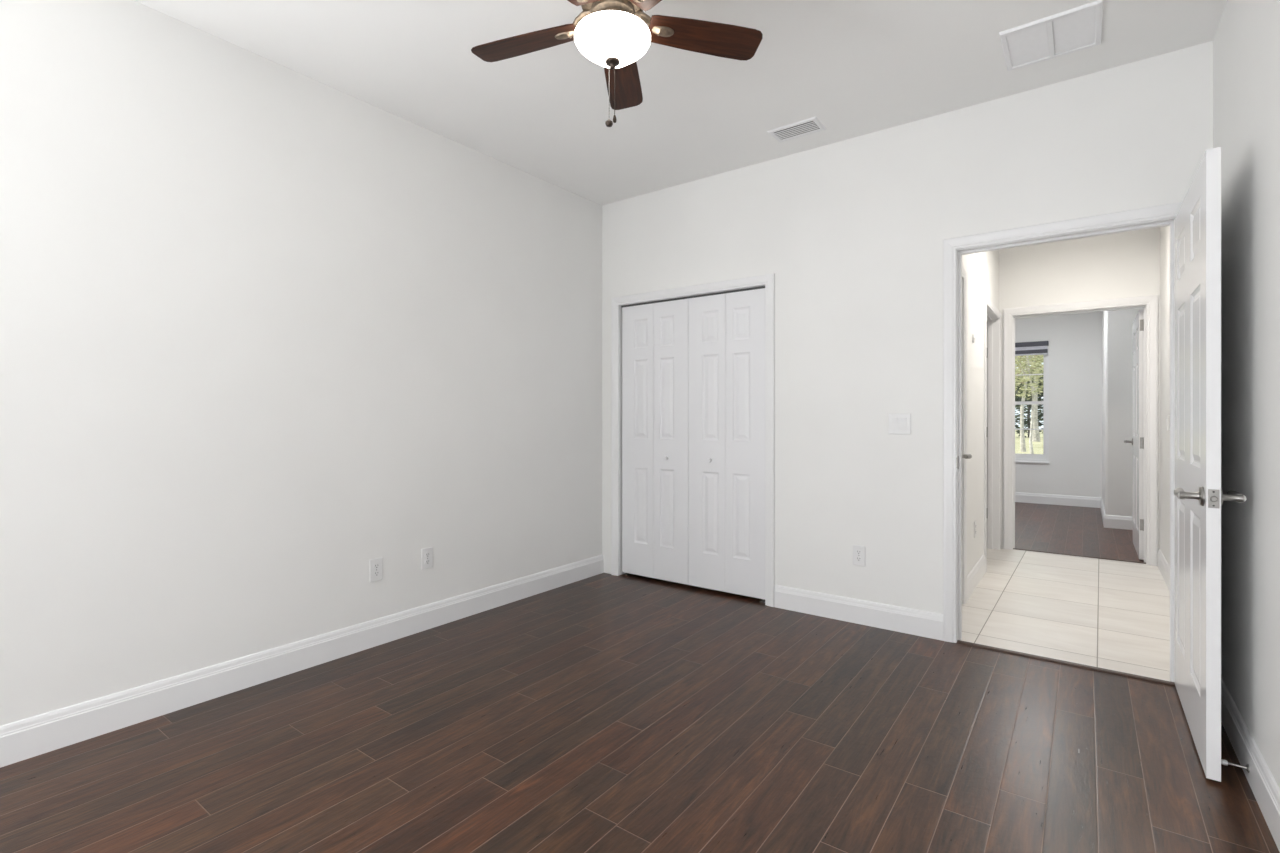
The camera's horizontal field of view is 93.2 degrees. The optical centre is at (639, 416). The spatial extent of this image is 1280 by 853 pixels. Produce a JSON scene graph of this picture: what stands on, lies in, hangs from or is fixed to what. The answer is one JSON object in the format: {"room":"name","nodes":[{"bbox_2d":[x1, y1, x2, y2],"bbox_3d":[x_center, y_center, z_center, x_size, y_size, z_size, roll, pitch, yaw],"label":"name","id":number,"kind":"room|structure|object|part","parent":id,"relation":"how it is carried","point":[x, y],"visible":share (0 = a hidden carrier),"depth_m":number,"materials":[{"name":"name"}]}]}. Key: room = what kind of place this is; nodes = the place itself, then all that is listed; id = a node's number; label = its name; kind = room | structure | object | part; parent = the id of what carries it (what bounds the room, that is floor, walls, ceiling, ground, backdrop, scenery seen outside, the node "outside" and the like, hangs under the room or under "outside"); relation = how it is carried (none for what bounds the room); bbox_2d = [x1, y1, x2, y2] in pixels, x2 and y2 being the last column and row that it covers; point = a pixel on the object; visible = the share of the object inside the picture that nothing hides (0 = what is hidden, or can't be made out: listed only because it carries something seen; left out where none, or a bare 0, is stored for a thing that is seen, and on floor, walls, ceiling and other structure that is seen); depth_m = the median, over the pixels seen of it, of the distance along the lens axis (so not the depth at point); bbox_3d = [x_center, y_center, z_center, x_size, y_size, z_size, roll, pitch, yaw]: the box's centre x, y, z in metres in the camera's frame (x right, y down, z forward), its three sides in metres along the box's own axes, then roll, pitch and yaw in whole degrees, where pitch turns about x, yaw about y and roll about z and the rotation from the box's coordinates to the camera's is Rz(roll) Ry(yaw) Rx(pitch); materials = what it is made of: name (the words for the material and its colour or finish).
{"room":"empty bedroom","nodes":[
{"label":"empty bedroom","id":0,"kind":"room"},
{"bbox_2d":[0,0,601,725],"bbox_3d":[-1.989,-0.213,2.386,0.120,2.787,5.820,0,0,36],"label":"wall","id":1,"kind":"structure","parent":0,"point":[270,332],"depth_m":2.66,"materials":[{"name":"paint"}]},
{"bbox_2d":[0,555,603,767],"bbox_3d":[-1.940,1.112,2.338,0.016,0.136,5.600,0,0,36],"label":"baseboard","id":2,"kind":"structure","parent":1,"relation":"attached to","point":[33,736],"depth_m":2.63,"materials":[{"name":"wood"}]},
{"bbox_2d":[370,558,382,581],"bbox_3d":[-1.363,0.790,3.127,0.009,0.115,0.070,0,0,36],"label":"wall outlet","id":3,"kind":"object","parent":1,"relation":"attached to","point":[376,565],"visible":1,"depth_m":3.12,"materials":[{"name":"white plastic"}]},
{"bbox_2d":[422,547,432,569],"bbox_3d":[-1.184,0.787,3.369,0.009,0.115,0.070,0,0,36],"label":"wall outlet","id":4,"kind":"object","parent":1,"relation":"attached to","point":[427,553],"visible":1,"depth_m":3.37,"materials":[{"name":"white plastic"}]},
{"bbox_2d":[0,502,1279,852],"bbox_3d":[1.425,1.240,3.859,3.870,0.120,12.240,0,0,36],"label":"floor","id":5,"kind":"structure","parent":0,"point":[603,712],"depth_m":2.19,"materials":[{"name":"brown wood"}]},
{"bbox_2d":[957,640,1174,686],"bbox_3d":[2.008,1.175,2.916,0.856,0.011,0.038,0,0,36],"label":"threshold","id":6,"kind":"object","parent":5,"relation":"on","point":[1124,674],"visible":1,"depth_m":2.88,"materials":[{"name":"brown wood"}]},
{"bbox_2d":[1013,548,1145,563],"bbox_3d":[3.704,1.176,5.138,0.913,0.008,0.027,0,0,36],"label":"threshold","id":7,"kind":"object","parent":5,"relation":"on","point":[1013,548],"visible":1,"depth_m":5.12,"materials":[{"name":"brown wood"}]},
{"bbox_2d":[134,0,1226,204],"bbox_3d":[-0.571,-1.667,1.342,3.640,0.120,5.820,0,0,36],"label":"ceiling","id":8,"kind":"structure","parent":0,"point":[858,67],"depth_m":2.77,"materials":[{"name":"paint"}]},
{"bbox_2d":[471,0,762,126],"bbox_3d":[-0.114,-1.308,2.078,1.036,0.599,1.015,0,0,36],"label":"ceiling fan","id":9,"kind":"object","parent":8,"relation":"hanging from","point":[612,34],"visible":1,"depth_m":2.13,"materials":[{"name":"brown wood"}]},
{"bbox_3d":[-0.412,-1.357,2.199,0.408,0.006,0.142,-3,10,17],"label":"fan blade","id":10,"kind":"part","parent":9,"relation":"part of","materials":[{"name":"brown wood"}]},
{"bbox_3d":[-0.285,-1.357,1.828,0.142,0.006,0.408,13,10,34],"label":"fan blade","id":11,"kind":"part","parent":9,"relation":"part of","materials":[{"name":"brown wood"}]},
{"bbox_3d":[-0.107,-1.020,2.101,0.027,0.025,0.027,0,0,36],"label":"pull knob","id":12,"kind":"part","parent":9,"relation":"part of","materials":[{"name":"brown metal"}]},
{"bbox_3d":[-0.107,-1.125,2.101,0.004,0.186,0.004,0,0,36],"label":"pull chain","id":13,"kind":"part","parent":9,"relation":"part of","materials":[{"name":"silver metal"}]},
{"bbox_3d":[-0.095,-1.283,2.100,0.265,0.092,0.265,0,0,36],"label":"lamp shade","id":14,"kind":"part","parent":9,"relation":"part of","materials":[{"name":"white glass"}]},
{"bbox_3d":[-0.088,-1.133,2.100,0.004,0.171,0.004,0,0,36],"label":"pull chain","id":15,"kind":"part","parent":9,"relation":"part of","materials":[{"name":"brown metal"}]},
{"bbox_3d":[-0.070,-1.357,2.431,0.142,0.006,0.408,-11,-3,4],"label":"fan blade","id":16,"kind":"part","parent":9,"relation":"part of","materials":[{"name":"brown wood"}]},
{"bbox_3d":[0.089,-1.357,1.824,0.142,0.006,0.408,13,-5,-33],"label":"fan blade","id":17,"kind":"part","parent":9,"relation":"part of","materials":[{"name":"brown wood"}]},
{"bbox_3d":[0.230,-1.357,2.164,0.408,0.006,0.142,3,-12,-11],"label":"fan blade","id":18,"kind":"part","parent":9,"relation":"part of","materials":[{"name":"brown wood"}]},
{"bbox_2d":[767,117,826,142],"bbox_3d":[0.878,-1.602,3.386,0.280,0.010,0.170,0,0,36],"label":"ceiling vent","id":19,"kind":"object","parent":8,"relation":"in","point":[811,125],"visible":1,"depth_m":3.37,"materials":[{"name":"white metal"}]},
{"bbox_2d":[999,0,1102,70],"bbox_3d":[1.738,-1.601,2.560,0.344,0.012,0.332,0,0,36],"label":"ceiling vent","id":20,"kind":"object","parent":8,"relation":"in","point":[1078,28],"visible":1,"depth_m":2.54,"materials":[{"name":"white metal"}]},
{"bbox_2d":[602,41,1212,613],"bbox_3d":[1.117,-0.213,3.639,3.395,2.787,0.120,0,0,36],"label":"wall","id":21,"kind":"structure","parent":0,"point":[851,233],"depth_m":3.40,"materials":[{"name":"paint"}]},
{"bbox_2d":[622,299,687,584],"bbox_3d":[0.100,0.182,4.342,0.576,1.996,0.060,0,0,36],"label":"door","id":22,"kind":"structure","parent":21,"relation":"in","point":[654,335],"depth_m":4.33,"materials":[{"name":"paint"}]},
{"bbox_2d":[611,273,774,606],"bbox_3d":[0.347,0.144,4.194,1.298,2.072,0.138,0,0,36],"label":"door frame","id":23,"kind":"structure","parent":21,"relation":"attached to","point":[768,280],"depth_m":4.09,"materials":[{"name":"wood"}]},
{"bbox_2d":[621,286,764,307],"bbox_3d":[0.341,-0.824,4.184,1.174,0.012,0.026,0,0,36],"label":"door track","id":24,"kind":"object","parent":21,"relation":"attached to","point":[747,289],"visible":0.64,"depth_m":4.13,"materials":[{"name":"metal"}]},
{"bbox_2d":[688,288,764,602],"bbox_3d":[0.568,0.182,3.998,0.580,1.996,0.060,0,0,36],"label":"door","id":25,"kind":"structure","parent":21,"relation":"in","point":[726,332],"depth_m":3.99,"materials":[{"name":"paint"}]},
{"bbox_2d":[774,585,942,640],"bbox_3d":[1.221,1.112,3.478,0.950,0.136,0.016,0,0,36],"label":"baseboard","id":26,"kind":"structure","parent":21,"relation":"attached to","point":[927,624],"depth_m":3.44,"materials":[{"name":"wood"}]},
{"bbox_2d":[853,545,864,565],"bbox_3d":[1.252,0.792,3.459,0.070,0.115,0.009,0,0,36],"label":"wall outlet","id":27,"kind":"object","parent":21,"relation":"attached to","point":[858,551],"visible":1,"depth_m":3.46,"materials":[{"name":"white plastic"}]},
{"bbox_2d":[889,413,910,433],"bbox_3d":[1.427,0.037,3.328,0.116,0.115,0.012,0,0,36],"label":"light switch","id":28,"kind":"object","parent":21,"relation":"attached to","point":[899,423],"visible":1,"depth_m":3.33,"materials":[{"name":"white plastic"}]},
{"bbox_2d":[943,202,1181,681],"bbox_3d":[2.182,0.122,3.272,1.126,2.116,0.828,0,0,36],"label":"door frame","id":29,"kind":"structure","parent":21,"relation":"attached to","point":[1161,215],"depth_m":3.16,"materials":[{"name":"wood"}]},
{"bbox_3d":[1.667,0.240,3.176,0.007,0.070,0.036,0,0,36],"label":"strike plate","id":30,"kind":"part","parent":29,"relation":"part of","materials":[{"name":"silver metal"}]},
{"bbox_2d":[962,250,998,574],"bbox_3d":[2.399,-0.165,4.414,0.120,2.690,2.650,0,0,36],"label":"wall","id":31,"kind":"structure","parent":0,"point":[982,268],"depth_m":4.32,"materials":[{"name":"paint"}]},
{"bbox_2d":[962,454,971,458],"bbox_3d":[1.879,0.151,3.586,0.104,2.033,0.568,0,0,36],"label":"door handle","id":32,"kind":"structure","parent":31,"relation":"in","point":[966,456],"depth_m":3.67,"materials":[{"name":"metal"}]},
{"bbox_2d":[974,520,975,537],"bbox_3d":[2.347,0.785,4.235,0.009,0.115,0.070,0,0,36],"label":"wall outlet","id":33,"kind":"object","parent":31,"relation":"attached to","point":[975,520],"visible":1,"depth_m":4.22,"materials":[{"name":"white plastic"}]},
{"bbox_2d":[967,554,985,600],"bbox_3d":[2.354,1.112,4.239,0.016,0.136,0.915,0,0,36],"label":"baseboard","id":34,"kind":"structure","parent":31,"relation":"attached to","point":[978,571],"depth_m":4.21,"materials":[{"name":"wood"}]},
{"bbox_2d":[1015,311,1101,496],"bbox_3d":[4.994,-0.213,8.706,3.870,2.787,0.200,0,0,36],"label":"wall","id":35,"kind":"structure","parent":0,"point":[1074,468],"depth_m":8.04,"materials":[{"name":"paint"}]},
{"bbox_2d":[1015,345,1049,463],"bbox_3d":[5.205,-0.199,8.481,0.897,1.662,0.132,0,0,36],"label":"window","id":36,"kind":"structure","parent":35,"relation":"in","point":[1043,458],"depth_m":8.26,"materials":[{"name":"white plastic"}]},
{"bbox_3d":[5.218,0.181,8.484,0.795,0.797,0.028,0,0,36],"label":"sash","id":37,"kind":"part","parent":36,"relation":"part of","materials":[{"name":"white plastic"}]},
{"bbox_2d":[1015,341,1048,355],"bbox_3d":[5.185,-0.939,8.439,0.849,0.182,0.056,0,0,36],"label":"roller blind","id":38,"kind":"object","parent":36,"relation":"attached to","point":[1038,347],"visible":0.42,"depth_m":8.29,"materials":[{"name":"grey fabric"}]},
{"bbox_3d":[5.180,-0.858,8.432,0.839,0.020,0.018,0,0,36],"label":"rail","id":39,"kind":"part","parent":38,"relation":"part of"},
{"bbox_3d":[5.185,-0.999,8.439,0.849,0.062,0.056,0,0,36],"label":"head rail","id":40,"kind":"part","parent":38,"relation":"part of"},
{"bbox_3d":[5.236,-0.587,8.508,0.795,0.827,0.028,0,0,36],"label":"sash","id":41,"kind":"part","parent":36,"relation":"part of","materials":[{"name":"white plastic"}]},
{"bbox_2d":[1015,492,1101,507],"bbox_3d":[4.728,1.112,8.768,3.128,0.136,0.016,0,0,36],"label":"baseboard","id":42,"kind":"structure","parent":35,"relation":"attached to","point":[1067,500],"depth_m":8.11,"materials":[{"name":"wood"}]},
{"bbox_2d":[999,227,1159,549],"bbox_3d":[2.854,-0.213,5.800,3.870,2.787,0.120,0,0,36],"label":"wall","id":43,"kind":"structure","parent":0,"point":[1124,264],"depth_m":5.09,"materials":[{"name":"paint"}]},
{"bbox_2d":[984,294,1157,571],"bbox_3d":[3.351,0.106,4.806,1.226,2.148,1.166,0,0,36],"label":"door frame","id":44,"kind":"structure","parent":43,"relation":"attached to","point":[1149,303],"depth_m":5.35,"materials":[{"name":"wood"}]},
{"bbox_2d":[1124,310,1143,559],"bbox_3d":[4.363,0.145,5.299,0.173,2.045,0.861,0,0,36],"label":"door","id":45,"kind":"structure","parent":43,"relation":"in","point":[1137,441],"depth_m":5.02,"materials":[{"name":"wood"}]},
{"bbox_3d":[4.509,0.228,5.584,0.069,0.066,0.150,0,0,36],"label":"handle","id":46,"kind":"part","parent":45,"relation":"part of","materials":[{"name":"silver metal"}]},
{"bbox_2d":[1102,308,1143,516],"bbox_3d":[5.684,-0.213,7.006,0.502,2.787,1.720,0,0,36],"label":"wall","id":47,"kind":"structure","parent":0,"point":[1117,325],"depth_m":6.40,"materials":[{"name":"paint"}]},
{"bbox_2d":[1100,498,1132,529],"bbox_3d":[5.673,1.112,7.004,0.518,0.136,1.736,0,0,36],"label":"baseboard","id":48,"kind":"structure","parent":47,"relation":"attached to","point":[1109,521],"depth_m":6.40,"materials":[{"name":"wood"}]},
{"bbox_2d":[1173,147,1245,781],"bbox_3d":[2.102,0.151,2.294,0.173,2.033,0.885,0,0,36],"label":"door","id":49,"kind":"structure","parent":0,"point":[1199,496],"depth_m":2.06,"materials":[{"name":"wood"}]},
{"bbox_3d":[1.866,0.263,2.061,0.069,0.066,0.150,0,0,36],"label":"handle","id":50,"kind":"part","parent":49,"relation":"part of","materials":[{"name":"silver metal"}]},
{"bbox_3d":[1.845,0.263,1.946,0.027,0.060,0.002,0,0,36],"label":"latch plate","id":51,"kind":"part","parent":49,"relation":"part of","materials":[{"name":"silver metal"}]},
{"bbox_3d":[1.949,0.263,2.000,0.069,0.066,0.150,0,0,36],"label":"handle","id":52,"kind":"part","parent":49,"relation":"part of","materials":[{"name":"silver metal"}]},
{"bbox_2d":[1160,0,1279,787],"bbox_3d":[1.642,-0.213,1.358,0.155,2.787,8.470,0,0,36],"label":"wall","id":53,"kind":"structure","parent":0,"point":[1246,42],"depth_m":2.02,"materials":[{"name":"paint"}]},
{"bbox_2d":[1157,549,1169,590],"bbox_3d":[3.327,1.112,3.731,0.016,0.136,2.650,0,0,36],"label":"baseboard","id":54,"kind":"structure","parent":53,"relation":"attached to","point":[1162,564],"depth_m":4.42,"materials":[{"name":"wood"}]},
{"bbox_2d":[1221,759,1249,772],"bbox_3d":[1.934,1.132,1.968,0.066,0.026,0.026,0,0,36],"label":"door stop","id":55,"kind":"object","parent":53,"relation":"attached to","point":[1223,762],"visible":0.98,"depth_m":1.97,"materials":[{"name":"silver metal"}]},
{"bbox_3d":[1.940,1.132,1.964,0.052,0.026,0.026,0,0,36],"label":"stop rod","id":56,"kind":"part","parent":55,"relation":"part of","materials":[{"name":"silver metal"}]},
{"bbox_2d":[1221,677,1279,851],"bbox_3d":[0.781,1.112,0.334,0.016,0.136,5.600,0,0,36],"label":"baseboard","id":57,"kind":"structure","parent":53,"relation":"attached to","point":[1265,789],"depth_m":1.91,"materials":[{"name":"wood"}]},
{"label":"outside","id":58,"kind":"structure","parent":0,"visible":0},
{"bbox_2d":[1015,430,1042,453],"bbox_3d":[23.189,1.340,36.476,68.000,0.142,66.000,0,0,36],"label":"ground","id":59,"kind":"structure","parent":58,"point":[1037,446],"depth_m":28.85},
{"bbox_2d":[1015,355,1041,383],"bbox_3d":[16.602,-2.365,28.822,4.310,7.514,3.801,0,0,36],"label":"leafy tree","id":60,"kind":"object","parent":59,"relation":"on","point":[1035,355],"visible":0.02,"depth_m":27.64,"materials":[{"name":"green plant"}]},
{"bbox_2d":[1015,355,1042,453],"bbox_3d":[11.448,-1.137,17.727,2.744,5.045,2.194,0,0,36],"label":"leafy tree","id":61,"kind":"object","parent":59,"relation":"on","point":[1023,379],"visible":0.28,"depth_m":17.67,"materials":[{"name":"green plant"}]},
{"bbox_2d":[1015,369,1042,436],"bbox_3d":[24.958,-0.923,38.788,3.194,4.632,3.100,0,0,36],"label":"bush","id":62,"kind":"object","parent":59,"relation":"on","point":[1027,423],"visible":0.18,"depth_m":38.43,"materials":[{"name":"green plant"}]},
{"bbox_2d":[1015,355,1042,451],"bbox_3d":[14.436,-1.743,22.892,3.653,6.260,3.040,0,0,36],"label":"leafy tree","id":63,"kind":"object","parent":59,"relation":"on","point":[1022,436],"visible":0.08,"depth_m":22.83,"materials":[{"name":"green plant"}]},
{"bbox_2d":[1015,357,1042,441],"bbox_3d":[21.539,-3.576,33.534,4.470,9.935,4.346,0,0,36],"label":"leafy tree","id":64,"kind":"object","parent":59,"relation":"on","point":[1036,436],"visible":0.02,"depth_m":33.01,"materials":[{"name":"green plant"}]}
]}

